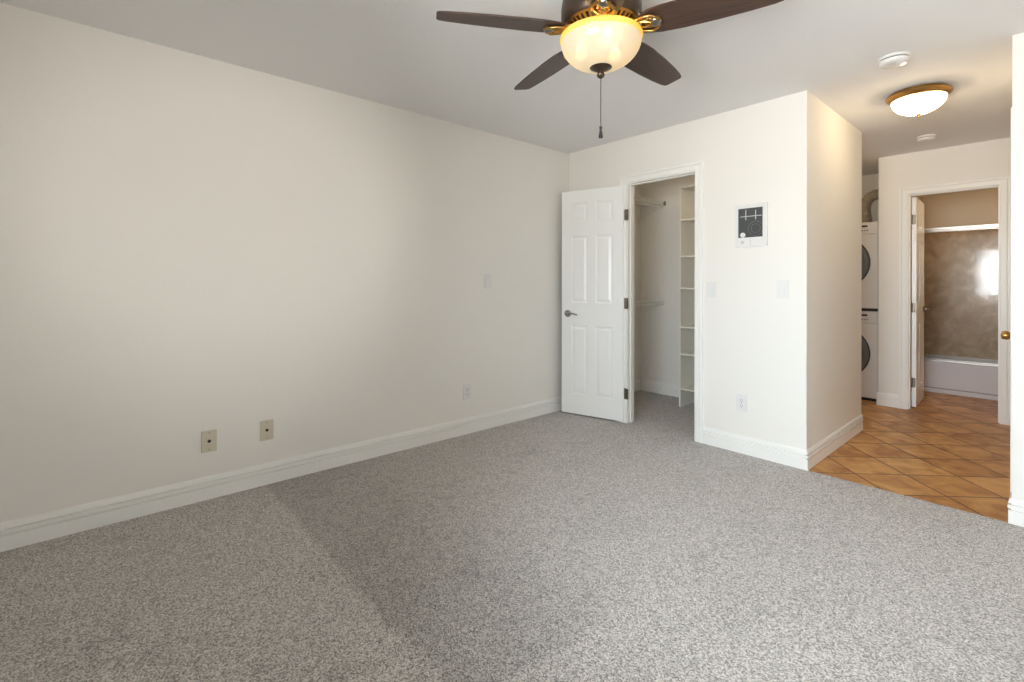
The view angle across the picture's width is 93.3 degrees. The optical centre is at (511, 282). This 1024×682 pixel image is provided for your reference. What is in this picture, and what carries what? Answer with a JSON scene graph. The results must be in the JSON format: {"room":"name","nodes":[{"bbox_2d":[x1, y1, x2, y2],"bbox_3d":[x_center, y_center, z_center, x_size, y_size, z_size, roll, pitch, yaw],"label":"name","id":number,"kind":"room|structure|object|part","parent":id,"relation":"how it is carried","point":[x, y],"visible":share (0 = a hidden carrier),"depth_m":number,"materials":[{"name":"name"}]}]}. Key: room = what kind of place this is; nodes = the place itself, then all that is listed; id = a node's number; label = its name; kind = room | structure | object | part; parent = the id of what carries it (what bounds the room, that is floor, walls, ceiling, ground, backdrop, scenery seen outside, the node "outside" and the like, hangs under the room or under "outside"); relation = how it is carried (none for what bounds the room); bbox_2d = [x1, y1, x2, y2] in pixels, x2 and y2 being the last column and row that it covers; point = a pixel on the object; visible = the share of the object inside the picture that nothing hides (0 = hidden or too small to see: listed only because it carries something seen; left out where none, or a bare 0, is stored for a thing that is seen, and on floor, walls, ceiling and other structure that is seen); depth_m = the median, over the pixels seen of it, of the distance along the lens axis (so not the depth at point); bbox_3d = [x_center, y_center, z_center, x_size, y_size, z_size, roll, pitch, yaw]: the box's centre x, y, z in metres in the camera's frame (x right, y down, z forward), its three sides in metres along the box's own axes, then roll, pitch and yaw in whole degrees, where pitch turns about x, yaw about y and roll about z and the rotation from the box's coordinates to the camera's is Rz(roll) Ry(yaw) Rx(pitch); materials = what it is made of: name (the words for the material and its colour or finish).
{"room":"empty bedroom","nodes":[
{"label":"empty bedroom","id":0,"kind":"room"},
{"bbox_2d":[0,3,640,522],"bbox_3d":[-0.598,-0.023,3.694,5.460,2.440,0.100,0,0,-41],"label":"wall","id":1,"kind":"structure","parent":0,"point":[191,244],"depth_m":2.75,"materials":[{"name":"white paint"}]},
{"bbox_2d":[201,429,216,452],"bbox_3d":[-1.674,0.875,2.671,0.074,0.118,0.014,0,0,-41],"label":"jack plate","id":2,"kind":"object","parent":1,"relation":"attached to","point":[208,438],"visible":1,"depth_m":2.67,"materials":[{"name":"beige plastic"}]},
{"bbox_2d":[260,419,273,440],"bbox_3d":[-1.454,0.873,2.866,0.074,0.118,0.014,0,0,-41],"label":"jack plate","id":3,"kind":"object","parent":1,"relation":"attached to","point":[266,426],"visible":1,"depth_m":2.87,"materials":[{"name":"beige plastic"}]},
{"bbox_2d":[0,396,561,551],"bbox_3d":[-0.934,1.133,3.324,3.950,0.126,0.014,0,0,-41],"label":"baseboard","id":4,"kind":"structure","parent":1,"relation":"attached to","point":[25,531],"depth_m":2.74,"materials":[{"name":"white paint"}]},
{"bbox_2d":[463,384,470,399],"bbox_3d":[-0.355,0.864,3.837,0.074,0.118,0.009,0,0,-41],"label":"wall outlet","id":5,"kind":"object","parent":1,"relation":"attached to","point":[466,388],"visible":1,"depth_m":3.83,"materials":[{"name":"white plastic"}]},
{"bbox_2d":[484,274,491,287],"bbox_3d":[-0.195,-0.018,3.974,0.074,0.118,0.012,0,0,-41],"label":"light switch","id":6,"kind":"object","parent":1,"relation":"attached to","point":[487,277],"visible":1,"depth_m":3.97,"materials":[{"name":"white plastic"}]},
{"bbox_2d":[634,195,665,222],"bbox_3d":[1.138,-0.775,4.947,1.098,0.210,0.315,0,0,-41],"label":"wire shelf","id":7,"kind":"object","parent":1,"relation":"attached to","point":[639,200],"visible":0.43,"depth_m":5.10,"materials":[{"name":"white metal"}]},
{"bbox_3d":[1.216,-0.815,4.859,1.090,0.015,0.016,0,0,-41],"label":"hanging rod","id":8,"kind":"part","parent":7,"relation":"part of","materials":[{"name":"white metal"}]},
{"bbox_3d":[1.231,-0.836,4.839,1.087,0.014,0.014,0,0,-41],"label":"rail","id":9,"kind":"part","parent":7,"relation":"part of","materials":[{"name":"white metal"}]},
{"bbox_3d":[1.231,-0.870,4.839,1.087,0.014,0.014,0,0,-41],"label":"rail","id":10,"kind":"part","parent":7,"relation":"part of","materials":[{"name":"white metal"}]},
{"bbox_2d":[634,300,665,317],"bbox_3d":[1.136,0.290,4.947,1.098,0.210,0.315,0,0,-41],"label":"wire shelf","id":11,"kind":"object","parent":1,"relation":"attached to","point":[663,302],"visible":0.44,"depth_m":5.10,"materials":[{"name":"white metal"}]},
{"bbox_3d":[1.229,0.229,4.839,1.087,0.014,0.014,0,0,-41],"label":"rail","id":12,"kind":"part","parent":11,"relation":"part of","materials":[{"name":"white metal"}]},
{"bbox_3d":[1.229,0.195,4.839,1.087,0.014,0.014,0,0,-41],"label":"rail","id":13,"kind":"part","parent":11,"relation":"part of","materials":[{"name":"white metal"}]},
{"bbox_2d":[0,390,1023,681],"bbox_3d":[0.722,1.239,2.194,5.460,0.080,4.100,0,0,-41],"label":"floor","id":14,"kind":"structure","parent":0,"point":[558,546],"depth_m":1.97,"materials":[{"name":"carpet"}]},
{"bbox_2d":[679,184,694,406],"bbox_3d":[1.887,0.134,4.643,0.345,2.135,0.416,0,0,-41],"label":"shelf","id":15,"kind":"object","parent":14,"relation":"on","point":[686,193],"visible":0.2,"depth_m":4.74,"materials":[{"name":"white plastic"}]},
{"bbox_3d":[1.887,1.025,4.644,0.343,0.016,0.384,0,0,-41],"label":"shelf","id":16,"kind":"part","parent":15,"relation":"part of","materials":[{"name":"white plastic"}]},
{"bbox_3d":[1.887,0.689,4.644,0.343,0.016,0.384,0,0,-41],"label":"shelf","id":17,"kind":"part","parent":15,"relation":"part of","materials":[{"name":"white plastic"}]},
{"bbox_3d":[1.888,0.428,4.644,0.343,0.016,0.384,0,0,-41],"label":"shelf","id":18,"kind":"part","parent":15,"relation":"part of","materials":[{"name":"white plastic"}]},
{"bbox_3d":[1.889,-0.254,4.644,0.343,0.016,0.384,0,0,-41],"label":"shelf","id":19,"kind":"part","parent":15,"relation":"part of","materials":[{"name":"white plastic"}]},
{"bbox_3d":[1.889,-0.607,4.644,0.343,0.016,0.384,0,0,-41],"label":"shelf","id":20,"kind":"part","parent":15,"relation":"part of","materials":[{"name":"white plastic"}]},
{"bbox_3d":[1.890,-0.926,4.644,0.343,0.016,0.384,0,0,-41],"label":"shelf","id":21,"kind":"part","parent":15,"relation":"part of","materials":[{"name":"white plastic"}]},
{"bbox_2d":[0,0,1023,175],"bbox_3d":[1.908,-1.279,3.235,8.610,0.080,4.100,0,0,-41],"label":"ceiling","id":22,"kind":"structure","parent":0,"point":[394,53],"depth_m":2.64,"materials":[{"name":"white paint"}]},
{"bbox_2d":[436,0,783,138],"bbox_3d":[0.389,-0.921,2.049,1.275,0.639,1.304,0,0,-41],"label":"ceiling fan","id":23,"kind":"object","parent":22,"relation":"hanging from","point":[599,37],"visible":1,"depth_m":1.91,"materials":[{"name":"brown wood"}]},
{"bbox_3d":[-0.044,-1.045,1.934,0.512,0.006,0.152,0,12,-10],"label":"fan blade","id":24,"kind":"part","parent":23,"relation":"part of","materials":[{"name":"brown wood"}]},
{"bbox_3d":[0.169,-1.045,2.381,0.152,0.006,0.512,-13,6,-28],"label":"fan blade","id":25,"kind":"part","parent":23,"relation":"part of","materials":[{"name":"brown wood"}]},
{"bbox_3d":[0.369,-0.753,2.011,0.004,0.203,0.005,0,0,-41],"label":"pull chain","id":26,"kind":"part","parent":23,"relation":"part of","materials":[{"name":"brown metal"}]},
{"bbox_3d":[0.369,-0.628,2.011,0.018,0.053,0.018,0,0,-41],"label":"chain pull","id":27,"kind":"part","parent":23,"relation":"part of","materials":[{"name":"black plastic"}]},
{"bbox_3d":[0.370,-0.947,2.011,0.330,0.108,0.330,0,0,-41],"label":"lamp shade","id":28,"kind":"part","parent":23,"relation":"part of","materials":[{"name":"white glass"}]},
{"bbox_3d":[0.315,-1.045,1.593,0.152,0.006,0.512,12,2,7],"label":"fan blade","id":29,"kind":"part","parent":23,"relation":"part of","materials":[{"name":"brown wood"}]},
{"bbox_3d":[0.660,-1.044,2.316,0.152,0.006,0.512,-16,-11,42],"label":"fan blade","id":30,"kind":"part","parent":23,"relation":"part of","materials":[{"name":"brown wood"}]},
{"bbox_3d":[0.750,-1.044,1.829,0.512,0.006,0.152,0,-12,26],"label":"fan blade","id":31,"kind":"part","parent":23,"relation":"part of","materials":[{"name":"brown wood"}]},
{"bbox_2d":[877,51,910,68],"bbox_3d":[2.097,-1.216,2.653,0.144,0.044,0.144,0,0,-41],"label":"smoke detector","id":32,"kind":"object","parent":22,"relation":"attached to","point":[893,60],"visible":1,"depth_m":2.62,"materials":[{"name":"white plastic"}]},
{"bbox_2d":[885,83,953,117],"bbox_3d":[2.637,-1.154,3.134,0.340,0.165,0.340,0,0,-41],"label":"ceiling light","id":33,"kind":"object","parent":22,"relation":"attached to","point":[918,100],"visible":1,"depth_m":3.05,"materials":[{"name":"white glass"}]},
{"bbox_2d":[917,134,936,141],"bbox_3d":[3.488,-1.213,4.066,0.128,0.044,0.128,0,0,-41],"label":"smoke detector","id":34,"kind":"object","parent":22,"relation":"attached to","point":[928,137],"visible":1,"depth_m":4.03,"materials":[{"name":"white plastic"}]},
{"bbox_2d":[640,175,694,384],"bbox_3d":[2.124,-0.018,4.734,0.100,2.440,1.940,0,0,-41],"label":"wall","id":35,"kind":"structure","parent":0,"point":[659,329],"depth_m":5.24,"materials":[{"name":"white paint"}]},
{"bbox_2d":[634,379,678,396],"bbox_3d":[1.672,1.138,4.337,1.100,0.126,1.940,0,0,-41],"label":"baseboard","id":36,"kind":"structure","parent":35,"relation":"attached to","point":[668,389],"depth_m":5.26,"materials":[{"name":"white paint"}]},
{"bbox_2d":[569,33,1023,500],"bbox_3d":[1.912,-0.019,3.175,0.120,2.440,4.000,0,0,-41],"label":"wall","id":37,"kind":"structure","parent":0,"point":[744,151],"depth_m":3.38,"materials":[{"name":"white paint"}]},
{"bbox_2d":[562,160,703,442],"bbox_3d":[0.998,0.141,4.103,1.283,2.117,0.232,0,0,39],"label":"door","id":38,"kind":"structure","parent":37,"relation":"in","point":[598,224],"depth_m":4.22,"materials":[{"name":"white paint"}]},
{"bbox_3d":[0.529,0.279,4.372,0.149,0.066,0.056,0,0,33],"label":"handle","id":39,"kind":"part","parent":38,"relation":"part of","materials":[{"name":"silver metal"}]},
{"bbox_3d":[1.181,0.141,3.898,0.019,2.117,0.748,0,0,-41],"label":"casing","id":40,"kind":"part","parent":38,"relation":"part of","materials":[{"name":"white paint"}]},
{"bbox_2d":[707,282,716,297],"bbox_3d":[1.474,0.050,3.572,0.012,0.118,0.074,0,0,-41],"label":"light switch","id":41,"kind":"object","parent":37,"relation":"attached to","point":[711,286],"visible":1,"depth_m":3.56,"materials":[{"name":"white plastic"}]},
{"bbox_2d":[736,394,746,411],"bbox_3d":[1.619,0.847,3.408,0.009,0.118,0.074,0,0,-41],"label":"wall outlet","id":42,"kind":"object","parent":37,"relation":"attached to","point":[741,400],"visible":1,"depth_m":3.40,"materials":[{"name":"white plastic"}]},
{"bbox_2d":[735,202,767,247],"bbox_3d":[1.658,-0.399,3.353,0.027,0.298,0.216,0,0,-41],"label":"wall panel","id":43,"kind":"object","parent":37,"relation":"attached to","point":[751,220],"visible":1,"depth_m":3.34,"materials":[{"name":"white plastic"}]},
{"bbox_2d":[777,280,788,297],"bbox_3d":[1.796,0.042,3.206,0.012,0.118,0.074,0,0,-41],"label":"light switch","id":44,"kind":"object","parent":37,"relation":"attached to","point":[782,285],"visible":1,"depth_m":3.20,"materials":[{"name":"white plastic"}]},
{"bbox_2d":[1008,492,1023,526],"bbox_3d":[1.367,1.137,0.800,4.065,0.126,0.956,0,0,-41],"label":"baseboard","id":45,"kind":"structure","parent":37,"relation":"attached to","point":[1015,507],"depth_m":2.40,"materials":[{"name":"white paint"}]},
{"bbox_2d":[789,90,861,449],"bbox_3d":[2.348,-0.018,3.572,1.300,2.440,0.100,0,0,-41],"label":"wall","id":46,"kind":"structure","parent":0,"point":[826,149],"depth_m":3.32,"materials":[{"name":"white paint"}]},
{"bbox_2d":[702,414,862,470],"bbox_3d":[2.149,1.139,3.785,1.314,0.126,0.708,0,0,-41],"label":"baseboard","id":47,"kind":"structure","parent":46,"relation":"attached to","point":[807,459],"depth_m":3.35,"materials":[{"name":"white paint"}]},
{"bbox_2d":[862,174,878,221],"bbox_3d":[4.001,-0.015,5.675,0.080,2.440,0.850,0,0,-41],"label":"wall","id":48,"kind":"structure","parent":0,"point":[869,182],"depth_m":5.50,"materials":[{"name":"white paint"}]},
{"bbox_2d":[809,386,1009,521],"bbox_3d":[3.730,1.246,4.346,4.400,0.077,2.650,0,0,-41],"label":"floor tile","id":49,"kind":"structure","parent":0,"point":[953,451],"depth_m":3.38,"materials":[{"name":"orange tile"}]},
{"bbox_2d":[861,311,877,401],"bbox_3d":[3.709,0.747,5.339,0.719,0.915,0.680,0,0,-41],"label":"washing machine","id":50,"kind":"object","parent":49,"relation":"on","point":[869,326],"visible":0.23,"depth_m":4.93,"materials":[{"name":"white metal"}]},
{"bbox_3d":[3.477,0.350,5.134,0.024,0.118,0.674,0,0,-41],"label":"control panel","id":51,"kind":"part","parent":50,"relation":"part of","materials":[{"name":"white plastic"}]},
{"bbox_2d":[862,222,878,311],"bbox_3d":[3.711,-0.167,5.339,0.719,0.912,0.680,0,0,-41],"label":"dryer","id":52,"kind":"object","parent":50,"relation":"on","point":[869,229],"visible":0.27,"depth_m":4.92,"materials":[{"name":"white metal"}]},
{"bbox_3d":[3.479,-0.562,5.134,0.024,0.118,0.674,0,0,-41],"label":"control panel","id":53,"kind":"part","parent":52,"relation":"part of","materials":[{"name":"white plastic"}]},
{"bbox_2d":[862,189,878,222],"bbox_3d":[3.943,-0.818,5.244,0.177,0.389,0.302,0,0,-41],"label":"duct","id":54,"kind":"object","parent":52,"relation":"on","point":[868,199],"visible":0.56,"depth_m":5.25,"materials":[{"name":"silver metal"}]},
{"bbox_2d":[911,353,997,400],"bbox_3d":[5.299,1.037,5.143,0.756,0.340,1.540,0,0,-41],"label":"bathtub","id":55,"kind":"object","parent":49,"relation":"on","point":[954,376],"visible":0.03,"depth_m":5.18,"materials":[{"name":"white ceramic"}]},
{"bbox_2d":[911,195,921,225],"bbox_3d":[4.686,-0.014,5.699,0.980,2.440,0.080,0,0,-41],"label":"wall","id":56,"kind":"structure","parent":0,"point":[918,197],"depth_m":5.59,"materials":[{"name":"beige paint"}]},
{"bbox_2d":[878,137,1010,394],"bbox_3d":[4.221,-0.015,4.170,0.100,2.440,1.700,0,0,-41],"label":"wall","id":57,"kind":"structure","parent":0,"point":[992,158],"depth_m":4.67,"materials":[{"name":"white paint"}]},
{"bbox_2d":[876,392,898,407],"bbox_3d":[3.687,1.141,4.733,0.074,0.126,0.178,0,0,-41],"label":"baseboard","id":58,"kind":"structure","parent":57,"relation":"attached to","point":[883,399],"depth_m":4.71,"materials":[{"name":"white paint"}]},
{"bbox_2d":[899,176,1010,425],"bbox_3d":[4.229,0.149,4.594,0.710,2.112,0.750,0,0,-41],"label":"door","id":59,"kind":"structure","parent":57,"relation":"in","point":[1003,184],"depth_m":4.61,"materials":[{"name":"white paint"}]},
{"bbox_2d":[922,188,997,358],"bbox_3d":[5.622,-0.012,5.438,0.080,2.440,1.750,0,0,-41],"label":"wall","id":60,"kind":"structure","parent":0,"point":[972,207],"depth_m":5.72,"materials":[{"name":"beige paint"}]},
{"bbox_2d":[911,226,997,358],"bbox_3d":[5.299,0.107,5.140,0.800,1.520,1.570,0,0,-41],"label":"surround","id":61,"kind":"object","parent":60,"relation":"attached to","point":[961,268],"depth_m":5.71,"materials":[{"name":"beige stone"}]},
{"bbox_2d":[911,223,997,366],"bbox_3d":[5.045,0.127,4.918,0.064,1.478,1.540,0,0,-41],"label":"shower door","id":62,"kind":"structure","parent":61,"relation":"attached to","point":[982,226],"depth_m":5.20,"materials":[{"name":"silver metal"}]},
{"bbox_3d":[5.046,-0.582,4.917,0.062,0.060,1.540,0,0,-41],"label":"header rail","id":63,"kind":"part","parent":62,"relation":"part of","materials":[{"name":"silver metal"}]},
{"bbox_3d":[3.476,-0.016,3.215,2.280,2.440,0.092,0,0,-41],"label":"wall","id":64,"kind":"structure","parent":0,"visible":0},
{"bbox_2d":[1001,107,1011,492],"bbox_3d":[2.921,0.147,2.771,0.864,2.112,0.177,0,0,-41],"label":"door","id":65,"kind":"structure","parent":64,"relation":"in","point":[1006,335],"depth_m":2.50,"materials":[{"name":"white paint"}]},
{"bbox_3d":[2.958,0.313,2.872,0.062,0.062,0.075,0,0,-41],"label":"knob","id":66,"kind":"part","parent":65,"relation":"part of","materials":[{"name":"gold metal"}]},
{"bbox_3d":[2.909,0.147,2.784,0.864,2.112,0.011,0,0,-41],"label":"casing","id":67,"kind":"part","parent":65,"relation":"part of","materials":[{"name":"white paint"}]}
]}

